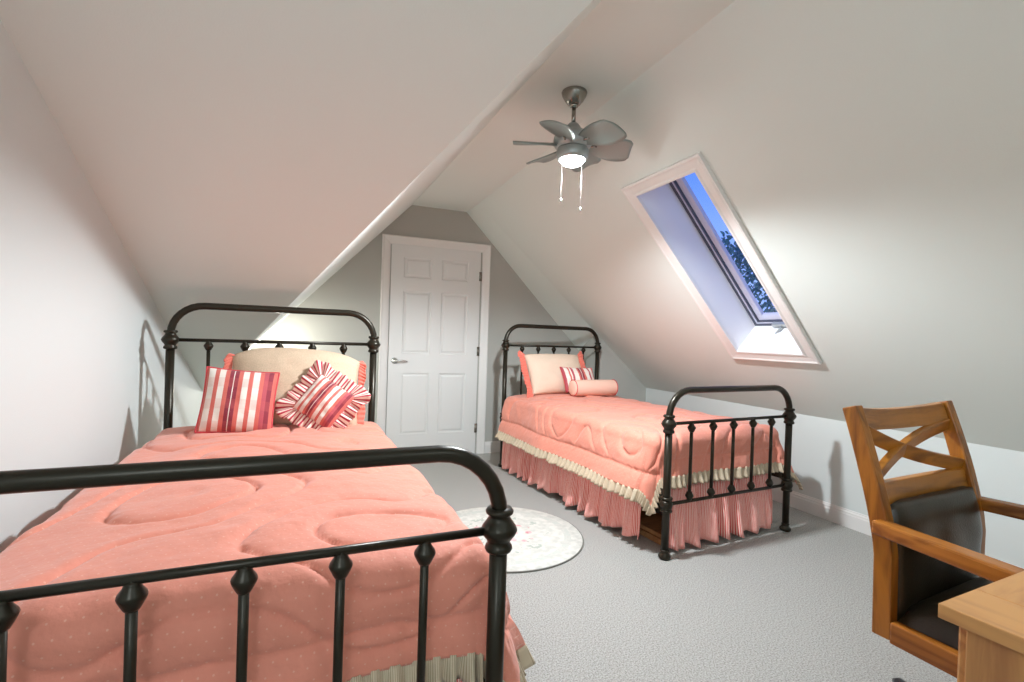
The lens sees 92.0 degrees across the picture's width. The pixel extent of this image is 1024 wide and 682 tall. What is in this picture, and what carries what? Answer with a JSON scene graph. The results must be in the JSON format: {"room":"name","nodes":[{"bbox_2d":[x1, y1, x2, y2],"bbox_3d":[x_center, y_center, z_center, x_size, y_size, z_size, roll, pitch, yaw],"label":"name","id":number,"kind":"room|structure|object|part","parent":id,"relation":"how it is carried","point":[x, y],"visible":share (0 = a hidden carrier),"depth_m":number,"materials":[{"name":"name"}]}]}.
{"room":"bedroom","nodes":[
{"label":"bedroom","id":0,"kind":"room"},
{"bbox_2d":[0,20,202,552],"bbox_3d":[-1.220,-0.076,0.781,0.001,2.410,7.150,2,0,-22],"label":"wall","id":1,"kind":"structure","parent":0,"point":[82,353],"depth_m":1.75,"materials":[{"name":"white paint"}]},
{"bbox_2d":[0,0,601,390],"bbox_3d":[-1.001,-0.407,2.699,1.797,1.756,3.731,2,0,-22],"label":"ceiling","id":2,"kind":"structure","parent":0,"point":[234,150],"depth_m":1.79,"materials":[{"name":"white paint"}]},
{"bbox_2d":[232,205,578,453],"bbox_3d":[-0.900,-0.088,4.750,3.510,2.410,0.001,2,0,-22],"label":"wall","id":3,"kind":"structure","parent":0,"point":[356,286],"depth_m":4.77,"materials":[{"name":"grey paint"}]},
{"bbox_2d":[376,234,490,453],"bbox_3d":[-0.744,0.070,4.801,1.066,2.105,0.026,2,0,-22],"label":"trim","id":4,"kind":"structure","parent":3,"relation":"attached to","point":[387,239],"depth_m":4.78,"materials":[{"name":"white paint"}]},
{"bbox_2d":[386,243,481,452],"bbox_3d":[-0.735,0.105,4.781,0.894,2.022,0.066,2,0,-22],"label":"door","id":5,"kind":"structure","parent":3,"relation":"in","point":[433,354],"depth_m":4.79,"materials":[{"name":"white paint"}]},
{"bbox_3d":[-1.059,0.188,4.650,0.147,0.062,0.056,2,0,-22],"label":"handle","id":6,"kind":"part","parent":5,"relation":"part of","materials":[{"name":"silver metal"}]},
{"bbox_2d":[484,441,499,452],"bbox_3d":[0.208,1.094,5.201,1.052,0.115,0.016,2,0,-22],"label":"baseboard","id":7,"kind":"structure","parent":3,"relation":"attached to","point":[490,446],"depth_m":5.03,"materials":[{"name":"white paint"}]},
{"bbox_2d":[467,204,592,349],"bbox_3d":[0.203,-0.584,4.987,1.315,1.348,0.350,2,0,-22],"label":"ceiling","id":8,"kind":"structure","parent":0,"point":[554,303],"depth_m":4.99,"materials":[{"name":"white paint"}]},
{"bbox_2d":[413,0,734,211],"bbox_3d":[-0.153,-1.249,1.179,2.210,0.001,7.150,2,0,-22],"label":"ceiling","id":9,"kind":"structure","parent":0,"point":[618,41],"depth_m":2.35,"materials":[{"name":"white paint"}]},
{"bbox_2d":[513,86,632,211],"bbox_3d":[0.301,-0.938,2.464,0.611,0.605,0.596,2,0,-22],"label":"ceiling fan","id":10,"kind":"object","parent":9,"relation":"hanging from","point":[577,148],"visible":1,"depth_m":2.41,"materials":[{"name":"silver metal"}]},
{"bbox_3d":[0.116,-0.973,2.440,0.224,0.059,0.159,2,0,0],"label":"blade","id":11,"kind":"part","parent":10,"relation":"part of","materials":[{"name":"grey"}]},
{"bbox_3d":[0.182,-0.972,2.614,0.169,0.059,0.228,2,0,-22],"label":"blade","id":12,"kind":"part","parent":10,"relation":"part of","materials":[{"name":"grey"}]},
{"bbox_3d":[0.230,-0.969,2.291,0.159,0.059,0.224,2,0,30],"label":"blade","id":13,"kind":"part","parent":10,"relation":"part of","materials":[{"name":"grey"}]},
{"bbox_3d":[0.300,-0.895,2.465,0.121,0.048,0.121,2,0,-22],"label":"lamp glass","id":14,"kind":"part","parent":10,"relation":"part of","materials":[{"name":"white glass"}]},
{"bbox_3d":[0.341,-0.787,2.433,0.005,0.265,0.003,2,0,36],"label":"pull chain","id":15,"kind":"part","parent":10,"relation":"part of","materials":[{"name":"white paint"}]},
{"bbox_3d":[0.375,-0.966,2.638,0.159,0.059,0.224,2,0,30],"label":"blade","id":16,"kind":"part","parent":10,"relation":"part of","materials":[{"name":"grey"}]},
{"bbox_3d":[0.422,-0.962,2.314,0.169,0.059,0.228,2,0,-22],"label":"blade","id":17,"kind":"part","parent":10,"relation":"part of","materials":[{"name":"grey"}]},
{"bbox_3d":[0.488,-0.961,2.488,0.224,0.059,0.159,2,0,0],"label":"blade","id":18,"kind":"part","parent":10,"relation":"part of","materials":[{"name":"grey"}]},
{"bbox_2d":[579,334,645,401],"bbox_3d":[1.075,0.550,5.353,0.640,1.257,0.350,2,0,-22],"label":"wall","id":19,"kind":"structure","parent":0,"point":[611,367],"depth_m":5.18,"materials":[{"name":"grey paint"}]},
{"bbox_2d":[410,452,956,681],"bbox_3d":[0.669,1.188,1.549,4.750,0.001,7.550,2,0,-22],"label":"floor","id":20,"kind":"structure","parent":0,"point":[773,604],"depth_m":2.22,"materials":[{"name":"grey carpet"}]},
{"bbox_2d":[0,303,516,681],"bbox_3d":[-0.914,0.479,1.857,1.114,1.310,2.119,2,0,-24],"label":"bed","id":21,"kind":"object","parent":20,"relation":"on","point":[498,529],"visible":0.73,"depth_m":0.98,"materials":[{"name":"black metal"}]},
{"bbox_3d":[-1.798,0.531,2.580,0.041,1.078,0.041,2,0,-24],"label":"post","id":22,"kind":"part","parent":21,"relation":"part of","materials":[{"name":"grey metal"}]},
{"bbox_3d":[-1.781,-0.007,2.577,0.084,0.100,0.084,2,0,-24],"label":"knob","id":23,"kind":"part","parent":21,"relation":"part of","materials":[{"name":"grey metal"}]},
{"bbox_3d":[-0.501,0.417,0.926,0.990,0.019,0.019,2,0,-24],"label":"cross rail","id":24,"kind":"part","parent":21,"relation":"part of","materials":[{"name":"grey metal"}]},
{"bbox_3d":[-0.497,0.307,0.925,1.067,0.182,0.037,2,0,-24],"label":"arch rail","id":25,"kind":"part","parent":21,"relation":"part of","materials":[{"name":"grey metal"}]},
{"bbox_2d":[0,421,535,681],"bbox_3d":[-0.864,0.685,1.842,1.316,0.486,1.943,2,0,-24],"label":"comforter","id":26,"kind":"object","parent":21,"relation":"on","point":[187,627],"visible":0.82,"depth_m":1.12,"materials":[{"name":"pink fabric"}]},
{"bbox_2d":[194,366,279,432],"bbox_3d":[-1.349,0.298,2.445,0.366,0.337,0.172,2,0,-28],"label":"plaid pillow","id":27,"kind":"object","parent":26,"relation":"on","point":[233,401],"visible":0.87,"depth_m":2.40,"materials":[{"name":"red fabric"}]},
{"bbox_2d":[223,348,366,425],"bbox_3d":[-1.176,0.273,2.697,0.734,0.466,0.273,2,0,-19],"label":"pillow sham","id":28,"kind":"object","parent":26,"relation":"on","point":[292,363],"visible":0.35,"depth_m":2.65,"materials":[{"name":"beige fabric"}]},
{"bbox_2d":[275,360,370,429],"bbox_3d":[-0.983,0.319,2.587,0.454,0.430,0.204,2,0,-1],"label":"ruffled pillow","id":29,"kind":"object","parent":26,"relation":"on","point":[323,397],"visible":0.86,"depth_m":2.56,"materials":[{"name":"fabric"}]},
{"bbox_3d":[-1.306,-0.104,2.784,1.067,0.182,0.037,2,0,-24],"label":"arch rail","id":30,"kind":"part","parent":21,"relation":"part of","materials":[{"name":"grey metal"}]},
{"bbox_3d":[-1.310,0.007,2.785,0.990,0.019,0.019,2,0,-24],"label":"cross rail","id":31,"kind":"part","parent":21,"relation":"part of","materials":[{"name":"grey metal"}]},
{"bbox_3d":[-0.857,0.560,2.996,0.041,1.078,0.041,2,0,-24],"label":"post","id":32,"kind":"part","parent":21,"relation":"part of","materials":[{"name":"grey metal"}]},
{"bbox_3d":[-0.839,0.021,2.993,0.084,0.100,0.084,2,0,-24],"label":"knob","id":33,"kind":"part","parent":21,"relation":"part of","materials":[{"name":"grey metal"}]},
{"bbox_3d":[-0.041,0.784,1.136,0.041,0.705,0.041,2,0,-24],"label":"post","id":34,"kind":"part","parent":21,"relation":"part of","materials":[{"name":"grey metal"}]},
{"bbox_3d":[-0.030,0.432,1.134,0.084,0.100,0.084,2,0,-24],"label":"knob","id":35,"kind":"part","parent":21,"relation":"part of","materials":[{"name":"grey metal"}]},
{"bbox_2d":[455,507,583,572],"bbox_3d":[-0.056,1.150,2.940,0.957,0.010,0.957,2,0,-22],"label":"round rug","id":36,"kind":"object","parent":20,"relation":"on","point":[542,540],"visible":0.53,"depth_m":2.88,"materials":[{"name":"white fabric"}]},
{"bbox_2d":[498,324,796,560],"bbox_3d":[0.848,0.525,3.830,1.114,1.310,2.119,2,0,-27],"label":"bed","id":37,"kind":"object","parent":20,"relation":"on","point":[666,504],"visible":0.76,"depth_m":2.98,"materials":[{"name":"black metal"}]},
{"bbox_3d":[-0.075,0.577,4.503,0.041,1.078,0.041,2,0,-27],"label":"post","id":38,"kind":"part","parent":37,"relation":"part of","materials":[{"name":"grey metal"}]},
{"bbox_3d":[-0.057,0.038,4.500,0.084,0.100,0.084,2,0,-27],"label":"knob","id":39,"kind":"part","parent":37,"relation":"part of","materials":[{"name":"grey metal"}]},
{"bbox_3d":[0.405,-0.059,4.734,1.067,0.182,0.037,2,0,-27],"label":"arch rail","id":40,"kind":"part","parent":37,"relation":"part of","materials":[{"name":"grey metal"}]},
{"bbox_3d":[0.401,0.052,4.734,0.990,0.019,0.019,2,0,-27],"label":"cross rail","id":41,"kind":"part","parent":37,"relation":"part of","materials":[{"name":"grey metal"}]},
{"bbox_3d":[0.842,0.605,4.971,0.041,1.078,0.041,2,0,-27],"label":"post","id":42,"kind":"part","parent":37,"relation":"part of","materials":[{"name":"grey metal"}]},
{"bbox_3d":[0.860,0.066,4.968,0.084,0.100,0.084,2,0,-27],"label":"knob","id":43,"kind":"part","parent":37,"relation":"part of","materials":[{"name":"grey metal"}]},
{"bbox_2d":[501,441,772,550],"bbox_3d":[0.846,0.994,3.808,1.210,0.348,1.999,2,0,-27],"label":"bed skirt","id":44,"kind":"object","parent":37,"relation":"attached to","point":[709,519],"visible":0.52,"depth_m":3.05,"materials":[{"name":"pink fabric"}]},
{"bbox_3d":[0.313,0.975,3.635,0.100,0.343,1.816,2,0,-27],"label":"panel","id":45,"kind":"part","parent":44,"relation":"part of","materials":[{"name":"pink fabric"}]},
{"bbox_3d":[1.277,1.014,2.962,0.952,0.348,0.098,2,0,-27],"label":"foot panel","id":46,"kind":"part","parent":44,"relation":"part of","materials":[{"name":"pink fabric"}]},
{"bbox_2d":[495,393,802,515],"bbox_3d":[0.889,0.728,3.782,1.386,0.476,1.991,2,0,-27],"label":"comforter","id":47,"kind":"object","parent":37,"relation":"on","point":[616,443],"visible":0.84,"depth_m":3.14,"materials":[{"name":"pink fabric"}]},
{"bbox_2d":[518,350,585,397],"bbox_3d":[0.411,0.312,4.568,0.748,0.442,0.247,2,0,-30],"label":"pillow sham","id":48,"kind":"object","parent":47,"relation":"on","point":[546,377],"visible":0.76,"depth_m":4.45,"materials":[{"name":"beige fabric"}]},
{"bbox_2d":[560,367,593,391],"bbox_3d":[0.614,0.353,4.518,0.364,0.227,0.157,2,0,-28],"label":"plaid pillow","id":49,"kind":"object","parent":47,"relation":"on","point":[568,373],"visible":0.64,"depth_m":4.48,"materials":[{"name":"red fabric"}]},
{"bbox_2d":[569,379,617,395],"bbox_3d":[0.730,0.418,4.421,0.464,0.148,0.148,2,0,-25],"label":"bolster","id":50,"kind":"object","parent":47,"relation":"on","point":[576,387],"visible":1,"depth_m":4.35,"materials":[{"name":"pink fabric"}]},
{"bbox_3d":[0.840,0.891,2.692,0.072,0.084,0.072,2,0,-27],"label":"knob","id":51,"kind":"part","parent":37,"relation":"part of","materials":[{"name":"grey metal"}]},
{"bbox_3d":[0.843,0.804,2.692,0.041,0.705,0.041,2,0,-27],"label":"post","id":52,"kind":"part","parent":37,"relation":"part of","materials":[{"name":"grey metal"}]},
{"bbox_3d":[0.854,0.452,2.690,0.084,0.100,0.084,2,0,-27],"label":"knob","id":53,"kind":"part","parent":37,"relation":"part of","materials":[{"name":"grey metal"}]},
{"bbox_3d":[1.298,0.904,2.926,0.990,0.019,0.019,2,0,-27],"label":"cross rail","id":54,"kind":"part","parent":37,"relation":"part of","materials":[{"name":"grey metal"}]},
{"bbox_3d":[1.317,0.355,2.923,1.067,0.182,0.037,2,0,-27],"label":"arch rail","id":55,"kind":"part","parent":37,"relation":"part of","materials":[{"name":"grey metal"}]},
{"bbox_3d":[1.313,0.466,2.924,0.990,0.019,0.019,2,0,-27],"label":"cross rail","id":56,"kind":"part","parent":37,"relation":"part of","materials":[{"name":"grey metal"}]},
{"bbox_3d":[1.286,0.844,4.061,0.016,0.040,1.995,2,0,-27],"label":"rail","id":57,"kind":"part","parent":37,"relation":"part of","materials":[{"name":"grey metal"}]},
{"bbox_3d":[1.757,0.918,3.160,0.072,0.084,0.072,2,0,-27],"label":"knob","id":58,"kind":"part","parent":37,"relation":"part of","materials":[{"name":"grey metal"}]},
{"bbox_3d":[1.760,0.832,3.160,0.041,0.705,0.041,2,0,-27],"label":"post","id":59,"kind":"part","parent":37,"relation":"part of","materials":[{"name":"grey metal"}]},
{"bbox_3d":[1.772,0.479,3.158,0.084,0.100,0.084,2,0,-27],"label":"knob","id":60,"kind":"part","parent":37,"relation":"part of","materials":[{"name":"grey metal"}]},
{"bbox_2d":[640,507,661,544],"bbox_3d":[0.852,1.154,3.174,0.260,0.060,0.600,2,0,-27],"label":"storage box","id":61,"kind":"object","parent":20,"relation":"on","point":[650,526],"visible":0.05,"depth_m":3.01,"materials":[{"name":"brown wood"}]},
{"bbox_2d":[843,400,1023,681],"bbox_3d":[1.355,0.704,1.267,0.733,1.015,0.744,2,0,-27],"label":"desk chair","id":62,"kind":"object","parent":20,"relation":"on","point":[928,529],"visible":0.88,"depth_m":1.37,"materials":[{"name":"brown wood"}]},
{"bbox_3d":[1.210,0.233,1.536,0.476,0.069,0.053,2,0,-27],"label":"crest rail","id":63,"kind":"part","parent":62,"relation":"part of","materials":[{"name":"brown wood"}]},
{"bbox_3d":[1.118,0.784,1.095,0.034,0.070,0.487,2,0,-27],"label":"rail","id":64,"kind":"part","parent":62,"relation":"part of","materials":[{"name":"brown wood"}]},
{"bbox_3d":[1.228,0.439,1.485,0.476,0.073,0.053,2,0,-27],"label":"rail","id":65,"kind":"part","parent":62,"relation":"part of","materials":[{"name":"brown wood"}]},
{"bbox_2d":[898,577,992,649],"bbox_3d":[1.355,0.714,1.215,0.496,0.122,0.496,2,0,-27],"label":"seat cushion","id":66,"kind":"object","parent":62,"relation":"on","point":[919,598],"depth_m":1.33,"materials":[{"name":"black leather"}]},
{"bbox_3d":[1.075,0.514,1.105,0.067,0.056,0.505,2,0,-23],"label":"arm","id":67,"kind":"part","parent":62,"relation":"part of","materials":[{"name":"brown wood"}]},
{"bbox_3d":[1.621,0.531,1.377,0.067,0.056,0.505,2,0,-30],"label":"arm","id":68,"kind":"part","parent":62,"relation":"part of","materials":[{"name":"brown wood"}]},
{"bbox_2d":[938,571,1023,681],"bbox_3d":[1.536,0.840,0.857,1.560,0.760,0.660,2,0,-26],"label":"desk","id":69,"kind":"object","parent":20,"relation":"on","point":[989,618],"visible":1,"depth_m":0.79,"materials":[{"name":"brown wood"}]},
{"bbox_3d":[0.899,0.569,0.895,0.320,0.170,0.020,2,0,-26],"label":"drawer","id":70,"kind":"part","parent":69,"relation":"part of","materials":[{"name":"brown wood"}]},
{"bbox_2d":[479,0,1023,451],"bbox_3d":[1.812,-0.326,1.783,1.940,1.721,6.800,2,0,-22],"label":"ceiling","id":71,"kind":"structure","parent":0,"point":[870,153],"depth_m":2.17,"materials":[{"name":"white paint"}]},
{"bbox_2d":[621,151,822,364],"bbox_3d":[1.330,-0.490,3.044,1.431,1.232,0.680,2,0,-31],"label":"window","id":72,"kind":"structure","parent":71,"relation":"attached to","point":[664,201],"depth_m":3.17,"materials":[{"name":"white paint"}]},
{"bbox_3d":[1.444,-0.599,3.074,1.135,0.935,0.494,2,0,-31],"label":"sash","id":73,"kind":"part","parent":72,"relation":"part of","materials":[{"name":"grey"}]},
{"bbox_3d":[1.822,-0.079,3.336,0.047,0.106,0.153,2,0,-22],"label":"crank handle","id":74,"kind":"part","parent":72,"relation":"part of","materials":[{"name":"grey metal"}]},
{"bbox_2d":[645,388,1023,567],"bbox_3d":[2.674,0.906,2.146,0.001,0.689,6.800,2,0,-22],"label":"wall","id":75,"kind":"structure","parent":0,"point":[823,459],"depth_m":3.27,"materials":[{"name":"white paint"}]},
{"bbox_2d":[772,484,1023,568],"bbox_3d":[2.657,1.192,2.145,0.016,0.115,6.800,2,0,-22],"label":"baseboard","id":76,"kind":"structure","parent":75,"relation":"attached to","point":[839,515],"depth_m":3.38,"materials":[{"name":"white paint"}]},
{"label":"outside","id":77,"kind":"structure","parent":0,"visible":0},
{"bbox_2d":[716,231,776,312],"bbox_3d":[4.598,0.870,8.261,4.090,7.229,3.972,2,0,26],"label":"tree","id":78,"kind":"object","parent":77,"point":[737,254],"visible":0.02,"depth_m":8.11,"materials":[{"name":"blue plant"}]}
]}

